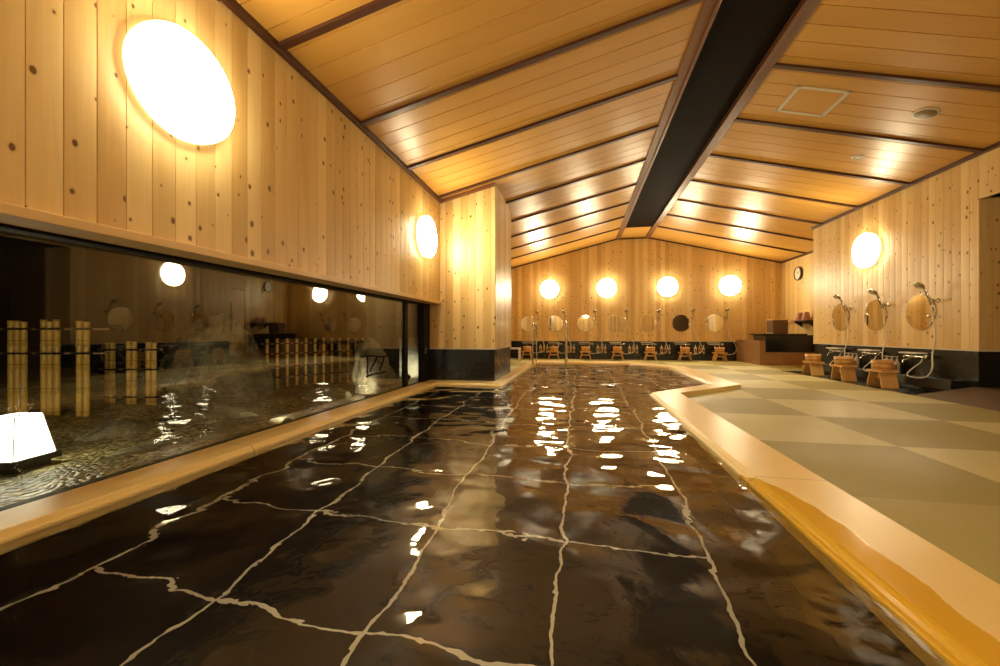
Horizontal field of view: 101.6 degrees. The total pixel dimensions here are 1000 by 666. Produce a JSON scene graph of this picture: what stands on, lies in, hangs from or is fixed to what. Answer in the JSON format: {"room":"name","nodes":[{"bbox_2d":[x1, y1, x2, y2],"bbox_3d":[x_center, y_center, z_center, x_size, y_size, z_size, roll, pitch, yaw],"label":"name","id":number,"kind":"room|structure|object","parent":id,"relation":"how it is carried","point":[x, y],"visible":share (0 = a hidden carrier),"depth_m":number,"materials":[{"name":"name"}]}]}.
{"room":"spa","nodes":[
{"label":"spa","id":0,"kind":"room"},
{"bbox_2d":[0,231,417,388],"bbox_3d":[-4.052,-0.550,3.861,5.150,2.700,11.200,0,0,11],"label":"wall","id":1,"kind":"structure","parent":0,"point":[140,299],"depth_m":6.91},
{"bbox_2d":[0,0,510,357],"bbox_3d":[-1.175,-0.579,4.616,0.322,2.598,14.000,0,0,11],"label":"wall","id":2,"kind":"structure","parent":0,"point":[295,189],"depth_m":2.09,"materials":[{"name":"brown wood"}]},
{"bbox_2d":[122,20,234,144],"bbox_3d":[-1.508,-1.188,1.965,0.099,0.512,0.512,0,0,11],"label":"wall lamp","id":3,"kind":"object","parent":2,"relation":"attached to","point":[174,77],"visible":1,"depth_m":1.88,"materials":[{"name":"beige glass"}]},
{"bbox_2d":[0,223,429,511],"bbox_3d":[-1.779,0.165,1.790,0.095,1.130,8.020,0,0,11],"label":"window","id":4,"kind":"structure","parent":2,"relation":"in","point":[423,309],"depth_m":2.59,"materials":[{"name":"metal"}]},
{"bbox_2d":[416,215,436,257],"bbox_3d":[-0.897,-1.190,5.050,0.099,0.512,0.512,0,0,11],"label":"wall lamp","id":5,"kind":"object","parent":2,"relation":"attached to","point":[426,236],"visible":1,"depth_m":4.92,"materials":[{"name":"beige glass"}]},
{"bbox_2d":[430,184,510,380],"bbox_3d":[-0.395,-0.673,6.208,0.934,2.787,1.274,0,0,11],"label":"wall pillar","id":6,"kind":"structure","parent":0,"point":[470,331],"depth_m":5.59,"materials":[{"name":"brown wood"}]},
{"bbox_2d":[220,0,999,268],"bbox_3d":[2.164,-2.188,3.955,7.290,0.924,14.200,0,0,11],"label":"ceiling","id":7,"kind":"structure","parent":0,"point":[595,122],"depth_m":3.89,"materials":[{"name":"brown wood"}]},
{"bbox_2d":[626,0,800,226],"bbox_3d":[2.038,-2.567,3.368,0.650,0.065,13.000,0,0,11],"label":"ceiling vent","id":8,"kind":"object","parent":7,"relation":"in","point":[742,33],"depth_m":4.21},
{"bbox_2d":[775,85,851,116],"bbox_3d":[3.201,-2.378,4.198,0.461,0.121,0.472,0,0,11],"label":"access hatch","id":9,"kind":"object","parent":7,"relation":"attached to","point":[804,100],"visible":1,"depth_m":4.18,"materials":[{"name":"brown wood"}]},
{"bbox_2d":[851,155,864,159],"bbox_3d":[4.357,-2.139,4.963,0.132,0.038,0.136,0,0,6],"label":"recessed light","id":10,"kind":"object","parent":7,"relation":"in","point":[854,157],"visible":1,"depth_m":4.96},
{"bbox_2d":[911,108,940,118],"bbox_3d":[4.152,-2.140,3.979,0.198,0.057,0.203,0,0,16],"label":"ceiling speaker","id":11,"kind":"object","parent":7,"relation":"attached to","point":[925,113],"visible":1,"depth_m":3.97},
{"bbox_2d":[914,110,937,118],"bbox_3d":[4.150,-2.135,3.980,0.166,0.008,0.166,14,3,11],"label":"speaker grille","id":12,"kind":"object","parent":11,"relation":"attached to","point":[918,114],"depth_m":3.98,"materials":[{"name":"beige metal"}]},
{"bbox_2d":[511,238,781,353],"bbox_3d":[3.671,-0.920,10.843,6.910,3.300,0.100,0,0,11],"label":"wall","id":13,"kind":"structure","parent":0,"point":[636,266],"depth_m":10.76,"materials":[{"name":"brown wood"}]},
{"bbox_2d":[521,316,536,331],"bbox_3d":[0.801,-0.255,11.354,0.452,0.452,0.014,0,0,11],"label":"round mirror","id":14,"kind":"object","parent":13,"relation":"attached to","point":[527,321],"visible":0.89,"depth_m":11.35,"materials":[{"name":"mirror"}]},
{"bbox_2d":[531,310,544,352],"bbox_3d":[1.034,-0.032,11.200,0.408,1.164,0.226,0,0,11],"label":"shower","id":15,"kind":"object","parent":13,"relation":"attached to","point":[536,311],"visible":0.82,"depth_m":11.15,"materials":[{"name":"silver metal"}]},
{"bbox_2d":[540,280,558,298],"bbox_3d":[1.361,-1.200,11.199,0.512,0.512,0.099,0,0,11],"label":"wall lamp","id":16,"kind":"object","parent":13,"relation":"attached to","point":[549,289],"visible":1,"depth_m":11.16,"materials":[{"name":"beige glass"}]},
{"bbox_2d":[547,316,562,331],"bbox_3d":[1.507,-0.255,11.214,0.452,0.452,0.014,0,0,11],"label":"round mirror","id":17,"kind":"object","parent":13,"relation":"attached to","point":[554,323],"visible":1,"depth_m":11.21,"materials":[{"name":"mirror"}]},
{"bbox_2d":[548,342,561,345],"bbox_3d":[1.504,0.311,11.133,0.385,0.136,0.175,0,0,11],"label":"faucet","id":18,"kind":"object","parent":13,"relation":"attached to","point":[550,343],"visible":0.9,"depth_m":11.14,"materials":[{"name":"silver metal"}]},
{"bbox_2d":[558,310,571,352],"bbox_3d":[1.740,-0.032,11.060,0.408,1.164,0.226,0,0,11],"label":"shower","id":19,"kind":"object","parent":13,"relation":"attached to","point":[563,311],"visible":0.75,"depth_m":11.01,"materials":[{"name":"silver metal"}]},
{"bbox_2d":[577,315,593,331],"bbox_3d":[2.311,-0.255,11.055,0.452,0.452,0.014,0,0,11],"label":"round mirror","id":20,"kind":"object","parent":13,"relation":"attached to","point":[585,323],"visible":1,"depth_m":11.05,"materials":[{"name":"mirror"}]},
{"bbox_2d":[579,342,592,345],"bbox_3d":[2.308,0.311,10.973,0.385,0.136,0.175,0,0,11],"label":"faucet","id":21,"kind":"object","parent":13,"relation":"attached to","point":[580,343],"visible":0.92,"depth_m":10.98,"materials":[{"name":"silver metal"}]},
{"bbox_2d":[589,310,602,353],"bbox_3d":[2.544,-0.032,10.901,0.408,1.164,0.226,0,0,11],"label":"shower","id":22,"kind":"object","parent":13,"relation":"attached to","point":[594,311],"visible":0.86,"depth_m":10.86,"materials":[{"name":"silver metal"}]},
{"bbox_2d":[597,279,616,297],"bbox_3d":[2.852,-1.200,10.904,0.512,0.512,0.099,0,0,11],"label":"wall lamp","id":23,"kind":"object","parent":13,"relation":"attached to","point":[606,288],"visible":1,"depth_m":10.86,"materials":[{"name":"beige glass"}]},
{"bbox_2d":[608,315,624,331],"bbox_3d":[3.106,-0.255,10.898,0.452,0.452,0.014,0,0,11],"label":"round mirror","id":24,"kind":"object","parent":13,"relation":"attached to","point":[616,323],"visible":1,"depth_m":10.89,"materials":[{"name":"mirror"}]},
{"bbox_2d":[609,342,624,346],"bbox_3d":[3.102,0.311,10.816,0.385,0.136,0.175,0,0,11],"label":"faucet","id":25,"kind":"object","parent":13,"relation":"attached to","point":[611,343],"visible":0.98,"depth_m":10.82,"materials":[{"name":"silver metal"}]},
{"bbox_2d":[620,309,634,353],"bbox_3d":[3.339,-0.032,10.743,0.408,1.164,0.226,0,0,11],"label":"shower","id":26,"kind":"object","parent":13,"relation":"attached to","point":[627,310],"visible":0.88,"depth_m":10.70,"materials":[{"name":"silver metal"}]},
{"bbox_2d":[639,315,656,331],"bbox_3d":[3.891,-0.255,10.742,0.452,0.452,0.014,0,0,11],"label":"round mirror","id":27,"kind":"object","parent":13,"relation":"attached to","point":[647,323],"visible":1,"depth_m":10.74,"materials":[{"name":"mirror"}]},
{"bbox_2d":[641,342,655,346],"bbox_3d":[3.887,0.311,10.661,0.385,0.136,0.175,0,0,11],"label":"faucet","id":28,"kind":"object","parent":13,"relation":"attached to","point":[641,342],"visible":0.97,"depth_m":10.66,"materials":[{"name":"silver metal"}]},
{"bbox_2d":[652,309,667,353],"bbox_3d":[4.123,-0.032,10.588,0.408,1.164,0.226,0,0,11],"label":"shower","id":29,"kind":"object","parent":13,"relation":"attached to","point":[658,310],"visible":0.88,"depth_m":10.54,"materials":[{"name":"silver metal"}]},
{"bbox_2d":[657,277,677,296],"bbox_3d":[4.353,-1.200,10.607,0.512,0.512,0.099,0,0,11],"label":"wall lamp","id":30,"kind":"object","parent":13,"relation":"attached to","point":[667,286],"visible":1,"depth_m":10.57,"materials":[{"name":"beige glass"}]},
{"bbox_2d":[672,314,689,331],"bbox_3d":[4.695,-0.255,10.583,0.452,0.452,0.014,0,0,11],"label":"round mirror","id":31,"kind":"object","parent":13,"relation":"attached to","point":[680,323],"visible":1,"depth_m":10.57,"materials":[{"name":"mirror"}]},
{"bbox_2d":[674,342,689,346],"bbox_3d":[4.692,0.311,10.501,0.385,0.136,0.175,0,0,11],"label":"faucet","id":32,"kind":"object","parent":13,"relation":"attached to","point":[675,344],"visible":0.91,"depth_m":10.50,"materials":[{"name":"silver metal"}]},
{"bbox_2d":[685,309,701,354],"bbox_3d":[4.928,-0.032,10.429,0.408,1.164,0.226,0,0,11],"label":"shower","id":33,"kind":"object","parent":13,"relation":"attached to","point":[692,310],"visible":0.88,"depth_m":10.38,"materials":[{"name":"silver metal"}]},
{"bbox_2d":[705,314,723,331],"bbox_3d":[5.475,-0.255,10.428,0.452,0.452,0.014,0,0,11],"label":"round mirror","id":34,"kind":"object","parent":13,"relation":"attached to","point":[714,322],"visible":1,"depth_m":10.42,"materials":[{"name":"mirror"}]},
{"bbox_2d":[707,342,723,346],"bbox_3d":[5.471,0.311,10.347,0.385,0.136,0.175,0,0,11],"label":"faucet","id":35,"kind":"object","parent":13,"relation":"attached to","point":[707,342],"visible":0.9,"depth_m":10.37,"materials":[{"name":"silver metal"}]},
{"bbox_2d":[719,308,736,354],"bbox_3d":[5.708,-0.032,10.274,0.408,1.164,0.226,0,0,11],"label":"shower","id":36,"kind":"object","parent":13,"relation":"attached to","point":[727,309],"visible":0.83,"depth_m":10.24,"materials":[{"name":"silver metal"}]},
{"bbox_2d":[719,275,740,295],"bbox_3d":[5.815,-1.200,10.318,0.512,0.512,0.099,0,0,11],"label":"wall lamp","id":37,"kind":"object","parent":13,"relation":"attached to","point":[730,285],"visible":1,"depth_m":10.28,"materials":[{"name":"beige glass"}]},
{"bbox_2d":[510,358,999,583],"bbox_3d":[2.213,0.700,3.945,6.990,0.001,14.000,0,0,11],"label":"floor","id":38,"kind":"structure","parent":0,"point":[929,466],"depth_m":2.61,"materials":[{"name":"tile"}]},
{"bbox_2d":[0,360,999,665],"bbox_3d":[0.713,0.725,3.834,4.060,0.150,11.600,0,0,11],"label":"pool edge","id":39,"kind":"object","parent":38,"relation":"on","point":[953,608],"visible":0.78,"depth_m":1.49,"materials":[{"name":"beige wood"}]},
{"bbox_2d":[532,323,536,364],"bbox_3d":[0.768,0.369,9.025,0.090,1.162,0.805,0,0,11],"label":"pool handrail","id":40,"kind":"object","parent":39,"relation":"on","point":[533,324],"visible":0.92,"depth_m":8.64,"materials":[{"name":"metal"}]},
{"bbox_2d":[565,321,568,365],"bbox_3d":[1.444,0.344,8.891,0.090,1.212,0.805,0,0,11],"label":"pool handrail","id":41,"kind":"object","parent":39,"relation":"on","point":[566,324],"visible":0.96,"depth_m":8.51,"materials":[{"name":"metal"}]},
{"bbox_2d":[510,348,520,361],"bbox_3d":[0.344,0.532,10.075,0.320,0.335,0.260,0,0,11],"label":"shower bench","id":42,"kind":"object","parent":38,"relation":"on","point":[519,349],"visible":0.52,"depth_m":9.94,"materials":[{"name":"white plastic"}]},
{"bbox_2d":[521,351,531,358],"bbox_3d":[0.720,0.589,10.949,0.302,0.222,0.200,0,0,11],"label":"stool","id":43,"kind":"object","parent":38,"relation":"on","point":[530,354],"visible":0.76,"depth_m":10.88,"materials":[{"name":"brown wood"}]},
{"bbox_2d":[523,346,530,350],"bbox_3d":[0.720,0.415,10.949,0.225,0.125,0.225,0,0,-6],"label":"wooden bucket","id":44,"kind":"object","parent":43,"relation":"on","point":[525,348],"visible":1,"depth_m":10.86,"materials":[{"name":"brown wood"}]},
{"bbox_2d":[548,351,559,359],"bbox_3d":[1.427,0.589,10.809,0.302,0.222,0.200,0,0,8],"label":"stool","id":45,"kind":"object","parent":38,"relation":"on","point":[548,351],"visible":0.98,"depth_m":10.73,"materials":[{"name":"brown wood"}]},
{"bbox_2d":[550,346,557,350],"bbox_3d":[1.427,0.415,10.809,0.225,0.125,0.225,0,0,-9],"label":"wooden bucket","id":46,"kind":"object","parent":45,"relation":"on","point":[552,348],"visible":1,"depth_m":10.71,"materials":[{"name":"brown wood"}]},
{"bbox_2d":[580,351,590,359],"bbox_3d":[2.231,0.589,10.649,0.302,0.222,0.200,0,0,11],"label":"stool","id":47,"kind":"object","parent":38,"relation":"on","point":[589,352],"visible":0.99,"depth_m":10.57,"materials":[{"name":"brown wood"}]},
{"bbox_2d":[581,346,589,350],"bbox_3d":[2.231,0.415,10.649,0.225,0.125,0.225,0,0,-6],"label":"wooden bucket","id":48,"kind":"object","parent":47,"relation":"on","point":[583,348],"visible":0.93,"depth_m":10.57,"materials":[{"name":"brown wood"}]},
{"bbox_2d":[611,351,623,360],"bbox_3d":[3.026,0.589,10.492,0.302,0.222,0.200,0,0,11],"label":"stool","id":49,"kind":"object","parent":38,"relation":"on","point":[621,355],"visible":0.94,"depth_m":10.42,"materials":[{"name":"brown wood"}]},
{"bbox_2d":[613,347,621,351],"bbox_3d":[3.026,0.415,10.492,0.225,0.125,0.225,0,0,-6],"label":"wooden bucket","id":50,"kind":"object","parent":49,"relation":"on","point":[615,349],"visible":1,"depth_m":10.40,"materials":[{"name":"brown wood"}]},
{"bbox_2d":[511,352,735,360],"bbox_3d":[3.109,0.618,10.835,5.710,0.165,0.146,0,0,11],"label":"ledge","id":51,"kind":"object","parent":38,"relation":"on","point":[633,356],"visible":0.9,"depth_m":10.72,"materials":[{"name":"black stone"}]},
{"bbox_2d":[644,352,656,360],"bbox_3d":[3.810,0.589,10.337,0.302,0.222,0.200,0,0,9],"label":"stool","id":52,"kind":"object","parent":38,"relation":"on","point":[646,353],"visible":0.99,"depth_m":10.27,"materials":[{"name":"brown wood"}]},
{"bbox_2d":[646,347,654,351],"bbox_3d":[3.810,0.415,10.337,0.225,0.125,0.225,0,0,-8],"label":"wooden bucket","id":53,"kind":"object","parent":52,"relation":"on","point":[648,349],"visible":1,"depth_m":10.25,"materials":[{"name":"brown wood"}]},
{"bbox_2d":[678,352,691,360],"bbox_3d":[4.615,0.589,10.178,0.302,0.222,0.200,0,0,11],"label":"stool","id":54,"kind":"object","parent":38,"relation":"on","point":[681,353],"visible":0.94,"depth_m":10.14,"materials":[{"name":"brown wood"}]},
{"bbox_2d":[680,347,689,351],"bbox_3d":[4.615,0.415,10.178,0.225,0.125,0.225,0,0,-6],"label":"wooden bucket","id":55,"kind":"object","parent":54,"relation":"on","point":[682,349],"visible":0.98,"depth_m":10.09,"materials":[{"name":"brown wood"}]},
{"bbox_2d":[712,352,727,361],"bbox_3d":[5.395,0.589,10.023,0.302,0.222,0.200,0,0,4],"label":"stool","id":56,"kind":"object","parent":38,"relation":"on","point":[715,355],"visible":0.92,"depth_m":9.99,"materials":[{"name":"brown wood"}]},
{"bbox_2d":[714,347,724,352],"bbox_3d":[5.395,0.415,10.023,0.225,0.125,0.225,0,0,-13],"label":"wooden bucket","id":57,"kind":"object","parent":56,"relation":"on","point":[717,349],"visible":0.99,"depth_m":9.94,"materials":[{"name":"brown wood"}]},
{"bbox_2d":[736,340,814,365],"bbox_3d":[6.305,0.434,9.431,1.083,0.532,1.368,0,0,11],"label":"counter","id":58,"kind":"object","parent":38,"relation":"on","point":[748,351],"visible":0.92,"depth_m":8.86,"materials":[{"name":"brown wood"}]},
{"bbox_2d":[750,334,814,351],"bbox_3d":[6.255,0.213,9.065,1.030,0.397,0.705,0,0,11],"label":"stone basin","id":59,"kind":"object","parent":58,"relation":"on","point":[773,342],"visible":0.84,"depth_m":8.74,"materials":[{"name":"black stone"}]},
{"bbox_2d":[767,319,788,333],"bbox_3d":[6.229,-0.145,9.165,0.316,0.318,0.316,0,0,11],"label":"wooden box","id":60,"kind":"object","parent":59,"relation":"on","point":[776,326],"visible":0.9,"depth_m":9.03,"materials":[{"name":"brown wood"}]},
{"bbox_2d":[750,334,806,334],"bbox_3d":[6.171,0.030,9.082,0.860,0.030,0.705,0,0,11],"label":"basin","id":61,"kind":"object","parent":59,"relation":"in","point":[750,334],"depth_m":8.76,"materials":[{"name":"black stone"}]},
{"bbox_3d":[0.638,1.004,3.748,3.515,0.568,10.800,0,0,11],"label":"basin","id":62,"kind":"object","parent":38,"relation":"in","visible":0},
{"bbox_2d":[0,363,948,665],"bbox_3d":[0.638,0.688,3.748,3.515,0.001,10.800,0,0,11],"label":"pool water","id":63,"kind":"object","parent":62,"relation":"in","point":[555,514],"visible":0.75,"depth_m":1.24,"materials":[{"name":"black liquid"}]},
{"bbox_2d":[781,370,945,394],"bbox_3d":[5.214,0.700,6.037,0.555,0.100,3.070,0,0,11],"label":"floor","id":64,"kind":"structure","parent":0,"point":[903,388],"depth_m":5.22,"materials":[{"name":"black stone"}]},
{"bbox_2d":[802,361,824,374],"bbox_3d":[5.276,0.589,6.876,0.200,0.222,0.302,0,0,11],"label":"stool","id":65,"kind":"object","parent":64,"relation":"on","point":[813,368],"visible":0.91,"depth_m":6.77,"materials":[{"name":"brown wood"}]},
{"bbox_2d":[805,354,821,361],"bbox_3d":[5.276,0.415,6.876,0.225,0.125,0.225,0,0,-6],"label":"wooden bucket","id":66,"kind":"object","parent":65,"relation":"on","point":[808,357],"visible":1,"depth_m":6.79,"materials":[{"name":"brown wood"}]},
{"bbox_2d":[830,364,856,380],"bbox_3d":[5.119,0.589,6.082,0.200,0.222,0.302,0,0,11],"label":"stool","id":67,"kind":"object","parent":64,"relation":"on","point":[846,373],"visible":0.85,"depth_m":5.98,"materials":[{"name":"brown wood"}]},
{"bbox_2d":[834,356,852,365],"bbox_3d":[5.119,0.415,6.082,0.225,0.125,0.225,0,0,-6],"label":"wooden bucket","id":68,"kind":"object","parent":67,"relation":"on","point":[838,360],"visible":1,"depth_m":6.00,"materials":[{"name":"brown wood"}]},
{"bbox_2d":[866,369,899,387],"bbox_3d":[4.963,0.589,5.297,0.200,0.222,0.302,0,0,11],"label":"stool","id":69,"kind":"object","parent":64,"relation":"on","point":[883,378],"visible":0.93,"depth_m":5.20,"materials":[{"name":"brown wood"}]},
{"bbox_2d":[871,360,893,370],"bbox_3d":[4.963,0.415,5.297,0.225,0.125,0.225,0,0,-6],"label":"wooden bucket","id":70,"kind":"object","parent":69,"relation":"on","point":[888,365],"visible":0.99,"depth_m":5.22,"materials":[{"name":"brown wood"}]},
{"bbox_2d":[823,364,966,389],"bbox_3d":[5.401,0.593,6.010,0.151,0.115,2.990,0,0,11],"label":"ledge","id":71,"kind":"object","parent":64,"relation":"on","point":[930,382],"visible":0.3,"depth_m":4.91,"materials":[{"name":"black stone"}]},
{"bbox_2d":[853,353,858,367],"bbox_3d":[5.418,0.421,6.210,0.074,0.227,0.060,0,0,44],"label":"pump bottle","id":72,"kind":"object","parent":71,"relation":"on","point":[856,360],"visible":0.94,"depth_m":6.19,"materials":[{"name":"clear plastic"}]},
{"bbox_2d":[893,356,899,373],"bbox_3d":[5.261,0.421,5.415,0.074,0.227,0.060,0,0,44],"label":"pump bottle","id":73,"kind":"object","parent":71,"relation":"on","point":[896,363],"visible":0.9,"depth_m":5.39,"materials":[{"name":"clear plastic"}]},
{"bbox_2d":[782,147,999,387],"bbox_3d":[5.318,-0.629,3.330,0.786,2.698,14.002,0,0,11],"label":"wall","id":74,"kind":"structure","parent":0,"point":[941,232],"depth_m":5.10,"materials":[{"name":"brown wood"}]},
{"bbox_2d":[794,267,802,280],"bbox_3d":[6.819,-1.360,9.333,0.048,0.320,0.320,0,0,11],"label":"wall clock","id":75,"kind":"object","parent":74,"relation":"attached to","point":[798,272],"visible":1,"depth_m":9.30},
{"bbox_2d":[790,320,812,326],"bbox_3d":[6.674,-0.205,8.995,0.200,0.140,0.640,0,0,11],"label":"wall shelf","id":76,"kind":"object","parent":74,"relation":"attached to","point":[810,322],"visible":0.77,"depth_m":8.99,"materials":[{"name":"black wood"}]},
{"bbox_2d":[795,313,802,320],"bbox_3d":[6.697,-0.366,9.113,0.186,0.182,0.186,0,0,11],"label":"tub","id":77,"kind":"object","parent":76,"relation":"on","point":[799,315],"visible":0.66,"depth_m":9.07,"materials":[{"name":"plastic"}]},
{"bbox_2d":[801,312,810,319],"bbox_3d":[6.647,-0.366,8.858,0.186,0.182,0.186,0,0,11],"label":"tub","id":78,"kind":"object","parent":76,"relation":"on","point":[806,316],"visible":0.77,"depth_m":8.81,"materials":[{"name":"plastic"}]},
{"bbox_2d":[826,347,845,355],"bbox_3d":[5.514,0.311,6.725,0.175,0.136,0.385,0,0,11],"label":"faucet","id":79,"kind":"object","parent":74,"relation":"attached to","point":[831,350],"visible":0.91,"depth_m":6.76,"materials":[{"name":"silver metal"}]},
{"bbox_2d":[829,295,851,366],"bbox_3d":[5.441,-0.032,6.488,0.226,1.164,0.408,0,0,11],"label":"shower","id":80,"kind":"object","parent":74,"relation":"attached to","point":[834,296],"visible":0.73,"depth_m":6.46,"materials":[{"name":"silver metal"}]},
{"bbox_2d":[832,303,849,330],"bbox_3d":[5.591,-0.260,6.702,0.014,0.452,0.452,0,0,11],"label":"round mirror","id":81,"kind":"object","parent":74,"relation":"attached to","point":[838,315],"visible":0.88,"depth_m":6.69,"materials":[{"name":"metal"}]},
{"bbox_2d":[852,233,880,267],"bbox_3d":[5.419,-1.225,6.053,0.099,0.512,0.512,0,0,11],"label":"wall lamp","id":82,"kind":"object","parent":74,"relation":"attached to","point":[866,250],"visible":1,"depth_m":5.96,"materials":[{"name":"beige glass"}]},
{"bbox_2d":[858,349,881,358],"bbox_3d":[5.356,0.311,5.930,0.175,0.136,0.385,0,0,11],"label":"faucet","id":83,"kind":"object","parent":74,"relation":"attached to","point":[863,352],"visible":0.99,"depth_m":5.94,"materials":[{"name":"silver metal"}]},
{"bbox_2d":[858,349,880,350],"bbox_3d":[5.393,0.252,5.966,0.113,0.018,0.300,0,0,11],"label":"tray","id":84,"kind":"object","parent":83,"relation":"on","point":[858,349],"depth_m":5.97,"materials":[{"name":"plastic"}]},
{"bbox_2d":[864,299,886,330],"bbox_3d":[5.434,-0.260,5.907,0.014,0.452,0.452,0,0,11],"label":"round mirror","id":85,"kind":"object","parent":74,"relation":"attached to","point":[873,315],"visible":0.91,"depth_m":5.90,"materials":[{"name":"metal"}]},
{"bbox_2d":[863,289,889,371],"bbox_3d":[5.284,-0.032,5.694,0.226,1.164,0.408,0,0,11],"label":"shower","id":86,"kind":"object","parent":74,"relation":"attached to","point":[871,291],"visible":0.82,"depth_m":5.67,"materials":[{"name":"silver metal"}]},
{"bbox_2d":[898,352,930,362],"bbox_3d":[5.201,0.311,5.145,0.175,0.136,0.385,0,0,11],"label":"faucet","id":87,"kind":"object","parent":74,"relation":"attached to","point":[907,356],"visible":1,"depth_m":5.11,"materials":[{"name":"silver metal"}]},
{"bbox_2d":[898,352,926,353],"bbox_3d":[5.238,0.252,5.181,0.113,0.018,0.300,0,0,11],"label":"tray","id":88,"kind":"object","parent":87,"relation":"on","point":[898,352],"depth_m":5.09,"materials":[{"name":"plastic"}]},
{"bbox_2d":[906,294,935,329],"bbox_3d":[5.279,-0.260,5.122,0.014,0.452,0.452,0,0,11],"label":"round mirror","id":89,"kind":"object","parent":74,"relation":"attached to","point":[918,311],"visible":0.9,"depth_m":5.11,"materials":[{"name":"metal"}]},
{"bbox_2d":[906,282,939,378],"bbox_3d":[5.128,-0.032,4.909,0.226,1.164,0.408,0,0,11],"label":"shower","id":90,"kind":"object","parent":74,"relation":"attached to","point":[919,285],"visible":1,"depth_m":4.88,"materials":[{"name":"silver metal"}]},
{"bbox_2d":[914,387,999,410],"bbox_3d":[5.150,0.667,0.356,2.635,0.165,8.100,0,0,11],"label":"floor","id":91,"kind":"structure","parent":0,"point":[980,397],"depth_m":4.17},
{"label":"outside","id":92,"kind":"structure","parent":0,"visible":0},
{"bbox_2d":[0,362,417,506],"bbox_3d":[-4.003,0.730,3.851,5.050,0.060,11.000,0,0,11],"label":"pool","id":93,"kind":"structure","parent":92,"point":[81,461],"depth_m":3.21,"materials":[{"name":"liquid"}]},
{"bbox_2d":[0,412,61,474],"bbox_3d":[-2.594,0.587,2.191,0.236,0.297,0.236,0,0,0],"label":"lantern","id":94,"kind":"object","parent":93,"relation":"on","point":[38,449],"visible":0.89,"depth_m":2.16,"materials":[{"name":"beige paper"}]},
{"bbox_2d":[0,319,108,416],"bbox_3d":[-4.346,0.310,3.603,1.721,0.861,0.078,0,0,0],"label":"bamboo fence","id":95,"kind":"object","parent":93,"relation":"on","point":[17,352],"visible":0.97,"depth_m":3.58,"materials":[{"name":"beige wood"}]},
{"bbox_2d":[76,417,157,441],"bbox_3d":[-2.806,0.699,3.006,0.257,0.153,0.446,0,0,44],"label":"rock","id":96,"kind":"object","parent":93,"relation":"on","point":[120,426],"visible":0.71,"depth_m":2.94,"materials":[{"name":"grey stone"}]},
{"bbox_2d":[98,341,162,404],"bbox_3d":[-3.784,0.411,4.153,0.651,0.658,0.078,0,0,0],"label":"bamboo fence","id":97,"kind":"object","parent":93,"relation":"on","point":[131,396],"visible":0.96,"depth_m":4.13,"materials":[{"name":"beige wood"}]},
{"bbox_2d":[110,440,183,456],"bbox_3d":[-2.168,0.703,2.525,0.342,0.046,0.242,0,0,-36],"label":"paving stone","id":98,"kind":"object","parent":93,"relation":"on","point":[152,446],"visible":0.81,"depth_m":2.47,"materials":[{"name":"stone"}]},
{"bbox_2d":[150,403,257,421],"bbox_3d":[-2.481,0.714,3.465,0.832,0.239,0.394,0,0,19],"label":"rock","id":99,"kind":"object","parent":93,"relation":"on","point":[215,411],"visible":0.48,"depth_m":3.36,"materials":[{"name":"grey stone"}]},
{"bbox_2d":[157,312,273,401],"bbox_3d":[-3.292,0.321,4.779,1.208,1.127,0.793,0,0,0],"label":"rock","id":100,"kind":"object","parent":93,"relation":"on","point":[213,357],"visible":0.7,"depth_m":4.52,"materials":[{"name":"grey stone"}]},
{"bbox_2d":[195,426,253,439],"bbox_3d":[-1.952,0.703,2.904,0.247,0.047,0.388,0,0,26],"label":"paving stone","id":101,"kind":"object","parent":93,"relation":"on","point":[227,432],"visible":1,"depth_m":2.83,"materials":[{"name":"stone"}]},
{"bbox_2d":[266,411,309,421],"bbox_3d":[-1.803,0.704,3.467,0.240,0.045,0.474,0,0,14],"label":"paving stone","id":102,"kind":"object","parent":93,"relation":"on","point":[279,417],"visible":0.79,"depth_m":3.42,"materials":[{"name":"grey stone"}]},
{"bbox_2d":[261,337,370,387],"bbox_3d":[-2.519,0.401,5.827,0.068,0.679,1.637,0,0,39],"label":"bamboo fence","id":103,"kind":"object","parent":93,"relation":"on","point":[305,342],"visible":0.84,"depth_m":5.63,"materials":[{"name":"beige wood"}]},
{"bbox_2d":[293,384,351,402],"bbox_3d":[-2.003,0.688,4.561,0.769,0.251,0.505,0,0,23],"label":"rock","id":104,"kind":"object","parent":93,"relation":"on","point":[324,393],"visible":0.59,"depth_m":4.37,"materials":[{"name":"stone"}]},
{"bbox_2d":[321,399,351,407],"bbox_3d":[-1.651,0.704,4.124,0.223,0.046,0.433,0,0,14],"label":"paving stone","id":105,"kind":"object","parent":93,"relation":"on","point":[336,402],"visible":0.85,"depth_m":4.07,"materials":[{"name":"grey stone"}]},
{"bbox_2d":[361,355,386,377],"bbox_3d":[-1.359,0.360,4.400,0.283,0.245,0.020,0,0,0],"label":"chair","id":106,"kind":"object","parent":93,"relation":"on","point":[366,356],"visible":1,"depth_m":4.39,"materials":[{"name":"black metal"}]},
{"bbox_2d":[352,338,396,393],"bbox_3d":[-1.508,0.377,4.851,0.417,0.647,0.454,0,0,14],"label":"rock","id":107,"kind":"object","parent":93,"relation":"on","point":[386,381],"visible":0.9,"depth_m":4.71,"materials":[{"name":"grey stone"}]},
{"bbox_2d":[399,338,417,376],"bbox_3d":[-1.266,0.415,6.734,0.800,0.670,0.120,0,0,11],"label":"wall","id":108,"kind":"structure","parent":93,"relation":"on","point":[412,342],"depth_m":6.71,"materials":[{"name":"paint"}]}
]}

